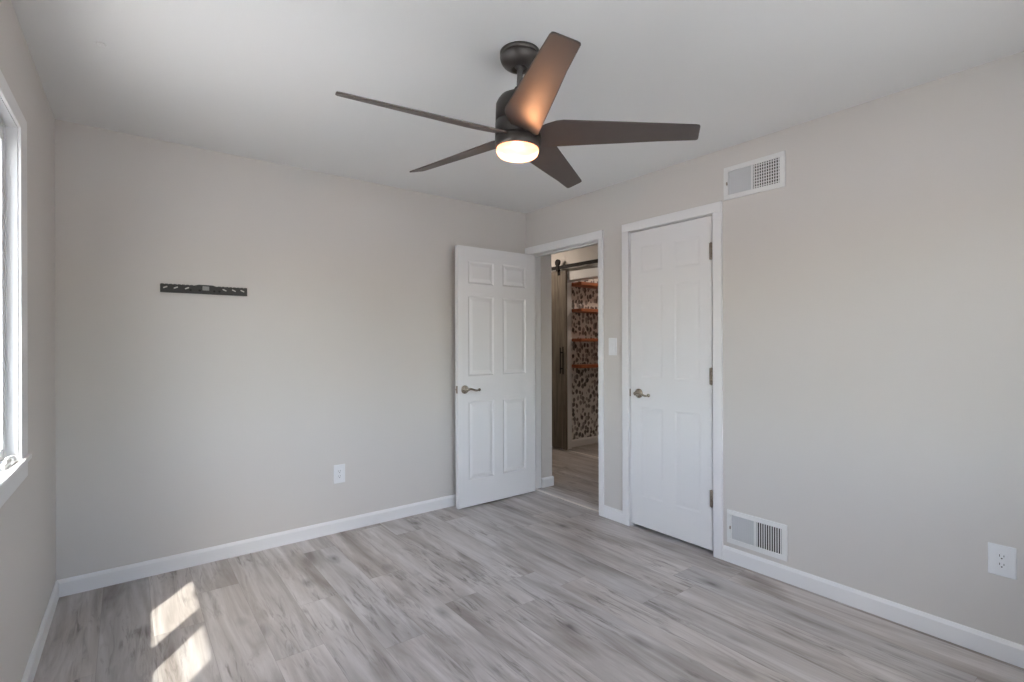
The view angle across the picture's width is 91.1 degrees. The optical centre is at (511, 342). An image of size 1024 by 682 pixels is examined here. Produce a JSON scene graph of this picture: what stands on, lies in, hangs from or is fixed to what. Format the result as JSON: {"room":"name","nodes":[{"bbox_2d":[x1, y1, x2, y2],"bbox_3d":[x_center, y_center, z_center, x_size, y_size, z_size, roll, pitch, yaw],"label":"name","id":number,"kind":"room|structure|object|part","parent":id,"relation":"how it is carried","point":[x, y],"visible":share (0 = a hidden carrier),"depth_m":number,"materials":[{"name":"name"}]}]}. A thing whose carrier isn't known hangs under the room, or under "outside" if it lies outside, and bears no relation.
{"room":"empty bedroom","nodes":[
{"label":"empty bedroom","id":0,"kind":"room"},
{"bbox_2d":[0,0,55,681],"bbox_3d":[-1.247,0.074,0.967,0.170,2.440,4.050,0,0,-37],"label":"wall","id":1,"kind":"structure","parent":0,"point":[28,516],"depth_m":2.03,"materials":[{"name":"paint"}]},
{"bbox_2d":[0,70,31,507],"bbox_3d":[-1.467,-0.165,1.282,0.185,1.313,1.335,0,0,-37],"label":"window","id":2,"kind":"structure","parent":1,"relation":"in","point":[14,456],"depth_m":1.75,"materials":[{"name":"plastic"}]},
{"bbox_3d":[-1.618,-0.167,1.517,0.042,1.153,0.506,0,0,-37],"label":"sash","id":3,"kind":"part","parent":2,"relation":"part of","materials":[{"name":"plastic"}]},
{"bbox_3d":[-1.411,0.419,1.323,0.050,0.020,1.335,0,0,-37],"label":"sill","id":4,"kind":"part","parent":2,"relation":"part of","materials":[{"name":"paint"}]},
{"bbox_2d":[21,581,58,681],"bbox_3d":[-1.140,1.251,0.981,0.014,0.086,3.924,0,0,-37],"label":"baseboard","id":5,"kind":"structure","parent":1,"relation":"attached to","point":[31,668],"depth_m":2.11,"materials":[{"name":"paint"}]},
{"bbox_2d":[55,119,525,579],"bbox_3d":[-1.093,0.073,3.577,3.234,2.440,0.100,0,0,-38],"label":"wall","id":6,"kind":"structure","parent":0,"point":[186,422],"depth_m":3.06,"materials":[{"name":"paint"}]},
{"bbox_2d":[160,283,246,295],"bbox_3d":[-1.804,-0.315,2.957,0.440,0.054,0.012,0,0,-38],"label":"wall bracket","id":7,"kind":"object","parent":6,"relation":"attached to","point":[193,289],"visible":1,"depth_m":2.95,"materials":[{"name":"metal"}]},
{"bbox_2d":[56,494,455,596],"bbox_3d":[-1.102,1.250,3.496,3.077,0.086,0.013,0,0,-38],"label":"baseboard","id":8,"kind":"structure","parent":6,"relation":"attached to","point":[108,577],"depth_m":3.05,"materials":[{"name":"paint"}]},
{"bbox_2d":[334,464,344,483],"bbox_3d":[-1.182,0.896,3.439,0.078,0.126,0.007,0,0,-38],"label":"wall outlet","id":9,"kind":"object","parent":6,"relation":"attached to","point":[339,470],"visible":1,"depth_m":3.44,"materials":[{"name":"plastic"}]},
{"bbox_2d":[337,469,341,478],"bbox_3d":[-1.180,0.896,3.437,0.034,0.068,0.002,0,0,-38],"label":"receptacle","id":10,"kind":"object","parent":9,"relation":"attached to","point":[339,471],"depth_m":3.44,"materials":[{"name":"plastic"}]},
{"bbox_2d":[11,0,1023,212],"bbox_3d":[0.356,-1.211,3.736,6.370,0.120,6.720,0,0,-38],"label":"ceiling","id":11,"kind":"structure","parent":0,"point":[254,79],"depth_m":2.09,"materials":[{"name":"paint"}]},
{"bbox_2d":[96,42,105,46],"bbox_3d":[-1.574,-1.143,1.923,0.032,0.004,0.032,0,0,-38],"label":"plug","id":12,"kind":"object","parent":11,"relation":"attached to","point":[101,44],"visible":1,"depth_m":1.92,"materials":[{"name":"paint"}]},
{"bbox_2d":[335,32,699,187],"bbox_3d":[-0.016,-0.940,1.998,1.322,0.420,1.316,0,0,-38],"label":"ceiling fan","id":13,"kind":"object","parent":11,"relation":"hanging from","point":[521,136],"visible":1,"depth_m":1.91,"materials":[{"name":"brown metal"}]},
{"bbox_3d":[-0.312,-0.826,1.837,0.644,0.057,0.142,0,0,-26],"label":"blade","id":14,"kind":"part","parent":13,"relation":"part of","materials":[{"name":"brown wood"}]},
{"bbox_3d":[-0.230,-0.832,2.266,0.144,0.059,0.644,0,0,-44],"label":"blade","id":15,"kind":"part","parent":13,"relation":"part of","materials":[{"name":"brown wood"}]},
{"bbox_3d":[0.070,-0.816,1.627,0.142,0.062,0.644,0,0,-8],"label":"blade","id":16,"kind":"part","parent":13,"relation":"part of","materials":[{"name":"brown wood"}]},
{"bbox_3d":[0.203,-0.825,2.320,0.145,0.045,0.644,0,0,28],"label":"blade","id":17,"kind":"part","parent":13,"relation":"part of","materials":[{"name":"brown wood"}]},
{"bbox_3d":[0.393,-0.812,1.952,0.647,0.050,0.187,2,1,0],"label":"blade","id":18,"kind":"part","parent":13,"relation":"part of","materials":[{"name":"brown wood"}]},
{"bbox_2d":[33,443,1023,681],"bbox_3d":[0.363,1.349,3.736,6.370,0.120,6.720,0,0,-38],"label":"floor","id":19,"kind":"structure","parent":0,"point":[535,586],"depth_m":2.37,"materials":[{"name":"laminate"}]},
{"bbox_2d":[535,489,598,511],"bbox_3d":[0.449,1.286,4.112,0.024,0.006,0.803,0,0,-38],"label":"trim","id":20,"kind":"structure","parent":19,"relation":"on","point":[535,489],"depth_m":4.09,"materials":[{"name":"grey wood"}]},
{"bbox_2d":[541,254,551,477],"bbox_3d":[-0.489,0.072,5.547,0.128,2.440,2.615,0,0,-38],"label":"pier","id":21,"kind":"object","parent":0,"point":[546,289],"visible":0.21,"depth_m":4.51,"materials":[{"name":"paint"}]},
{"bbox_2d":[541,476,553,487],"bbox_3d":[-0.473,1.249,5.542,0.140,0.086,2.618,0,0,-38],"label":"baseboard","id":22,"kind":"object","parent":21,"relation":"attached to","point":[546,481],"visible":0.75,"depth_m":4.50,"materials":[{"name":"paint"}]},
{"bbox_2d":[551,245,597,448],"bbox_3d":[0.797,0.068,5.929,0.120,2.440,3.580,0,0,-38],"label":"wall","id":23,"kind":"structure","parent":0,"point":[590,252],"depth_m":5.88,"materials":[{"name":"paint"}]},
{"bbox_2d":[551,259,597,270],"bbox_3d":[0.643,-0.901,5.957,0.085,0.042,2.050,0,0,-38],"label":"barn door track","id":24,"kind":"object","parent":23,"relation":"attached to","point":[594,260],"visible":0.22,"depth_m":5.76,"materials":[{"name":"black metal"}]},
{"bbox_2d":[551,259,567,449],"bbox_3d":[0.360,0.133,6.280,0.081,2.269,0.874,0,0,-38],"label":"door","id":25,"kind":"structure","parent":24,"relation":"hanging from","point":[558,279],"depth_m":6.03,"materials":[{"name":"brown wood"}]},
{"bbox_3d":[0.588,0.209,5.962,0.054,0.330,0.018,0,0,-38],"label":"handle","id":26,"kind":"part","parent":25,"relation":"part of","materials":[{"name":"black metal"}]},
{"bbox_2d":[561,267,597,449],"bbox_3d":[0.952,0.220,5.715,0.136,2.135,1.043,0,0,-38],"label":"trim","id":27,"kind":"structure","parent":23,"relation":"attached to","point":[591,273],"depth_m":6.08,"materials":[{"name":"paint"}]},
{"bbox_2d":[567,450,598,457],"bbox_3d":[0.923,1.285,5.695,0.024,0.006,0.900,0,0,-38],"label":"trim","id":28,"kind":"structure","parent":23,"relation":"attached to","point":[567,450],"depth_m":5.83,"materials":[{"name":"wood"}]},
{"bbox_2d":[571,278,598,439],"bbox_3d":[1.166,0.067,6.605,1.290,2.440,0.100,0,0,-38],"label":"wall","id":29,"kind":"structure","parent":0,"point":[584,325],"depth_m":6.35,"materials":[{"name":"multicoloured paper"}]},
{"bbox_2d":[571,282,597,288],"bbox_3d":[1.248,-0.718,6.463,1.230,0.038,0.224,0,0,-38],"label":"shelf","id":30,"kind":"object","parent":29,"relation":"attached to","point":[575,284],"visible":0.24,"depth_m":6.11,"materials":[{"name":"brown wood"}]},
{"bbox_2d":[572,308,597,313],"bbox_3d":[1.249,-0.398,6.463,1.230,0.038,0.224,0,0,-38],"label":"shelf","id":31,"kind":"object","parent":29,"relation":"attached to","point":[579,310],"visible":0.24,"depth_m":6.09,"materials":[{"name":"brown wood"}]},
{"bbox_2d":[572,363,597,367],"bbox_3d":[1.251,0.282,6.463,1.230,0.038,0.224,0,0,-38],"label":"shelf","id":32,"kind":"object","parent":29,"relation":"attached to","point":[595,365],"visible":0.24,"depth_m":6.10,"materials":[{"name":"brown wood"}]},
{"bbox_2d":[572,338,597,341],"bbox_3d":[1.250,-0.038,6.463,1.230,0.038,0.224,0,0,-38],"label":"shelf","id":33,"kind":"object","parent":29,"relation":"attached to","point":[573,339],"visible":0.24,"depth_m":6.08,"materials":[{"name":"brown wood"}]},
{"bbox_2d":[572,435,598,446],"bbox_3d":[1.202,1.242,6.558,1.275,0.091,0.013,0,0,-38],"label":"baseboard","id":34,"kind":"structure","parent":29,"relation":"attached to","point":[594,439],"depth_m":6.34,"materials":[{"name":"paint"}]},
{"bbox_2d":[526,51,1023,644],"bbox_3d":[1.378,0.067,2.924,0.115,2.440,3.950,0,0,-38],"label":"wall","id":35,"kind":"structure","parent":0,"point":[873,298],"depth_m":2.36,"materials":[{"name":"paint"}]},
{"bbox_2d":[455,245,534,508],"bbox_3d":[-0.117,0.261,4.120,0.800,2.036,0.146,0,0,-38],"label":"door","id":36,"kind":"structure","parent":35,"relation":"in","point":[495,289],"depth_m":4.07,"materials":[{"name":"paint"}]},
{"bbox_3d":[-0.352,0.361,3.881,0.066,0.066,0.050,0,0,-38],"label":"handle","id":37,"kind":"part","parent":36,"relation":"part of","materials":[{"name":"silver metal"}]},
{"bbox_2d":[525,230,603,516],"bbox_3d":[0.452,0.225,4.127,0.149,2.128,0.911,0,0,-38],"label":"trim","id":38,"kind":"structure","parent":35,"relation":"attached to","point":[593,238],"depth_m":3.98,"materials":[{"name":"paint"}]},
{"bbox_2d":[603,505,621,522],"bbox_3d":[0.738,1.245,3.655,0.013,0.086,0.182,0,0,-38],"label":"baseboard","id":39,"kind":"structure","parent":35,"relation":"attached to","point":[611,513],"depth_m":3.65,"materials":[{"name":"paint"}]},
{"bbox_2d":[609,338,616,354],"bbox_3d":[0.733,0.026,3.659,0.010,0.126,0.076,0,0,-38],"label":"light switch","id":40,"kind":"object","parent":35,"relation":"attached to","point":[612,341],"visible":1,"depth_m":3.65,"materials":[{"name":"plastic"}]},
{"bbox_2d":[630,216,712,550],"bbox_3d":[1.017,0.244,3.281,0.088,2.032,0.642,0,0,-38],"label":"door","id":41,"kind":"structure","parent":35,"relation":"in","point":[671,391],"depth_m":3.26,"materials":[{"name":"paint"}]},
{"bbox_3d":[0.859,0.348,3.460,0.050,0.066,0.066,0,0,-38],"label":"handle","id":42,"kind":"part","parent":41,"relation":"part of","materials":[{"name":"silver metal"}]},
{"bbox_3d":[0.882,0.349,3.401,0.021,0.029,0.123,0,0,-38],"label":"lever","id":43,"kind":"part","parent":41,"relation":"part of","materials":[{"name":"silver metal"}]},
{"bbox_2d":[622,201,722,559],"bbox_3d":[1.065,0.222,3.317,0.132,2.130,0.755,0,0,-38],"label":"trim","id":44,"kind":"structure","parent":35,"relation":"attached to","point":[714,210],"depth_m":3.07,"materials":[{"name":"paint"}]},
{"bbox_2d":[724,151,785,200],"bbox_3d":[1.359,-0.939,2.836,0.018,0.192,0.348,0,0,-38],"label":"air vent","id":45,"kind":"object","parent":35,"relation":"in","point":[749,177],"visible":1,"depth_m":2.83,"materials":[{"name":"metal"}]},
{"bbox_2d":[727,509,787,561],"bbox_3d":[1.371,1.077,2.827,0.018,0.195,0.339,0,0,-38],"label":"air vent","id":46,"kind":"object","parent":35,"relation":"in","point":[757,534],"visible":1,"depth_m":2.82,"materials":[{"name":"metal"}]},
{"bbox_2d":[723,545,1023,668],"bbox_3d":[1.892,1.242,2.156,0.013,0.086,2.085,0,0,-38],"label":"baseboard","id":47,"kind":"structure","parent":35,"relation":"attached to","point":[990,645],"depth_m":2.33,"materials":[{"name":"paint"}]},
{"bbox_2d":[988,542,1016,579],"bbox_3d":[1.987,0.883,2.036,0.007,0.126,0.084,0,0,-38],"label":"wall outlet","id":48,"kind":"object","parent":35,"relation":"attached to","point":[1002,560],"visible":1,"depth_m":2.03,"materials":[{"name":"plastic"}]},
{"bbox_2d":[996,551,1007,570],"bbox_3d":[1.985,0.883,2.034,0.002,0.068,0.034,0,0,-38],"label":"receptacle","id":49,"kind":"object","parent":48,"relation":"attached to","point":[1001,556],"depth_m":2.03,"materials":[{"name":"plastic"}]}
]}

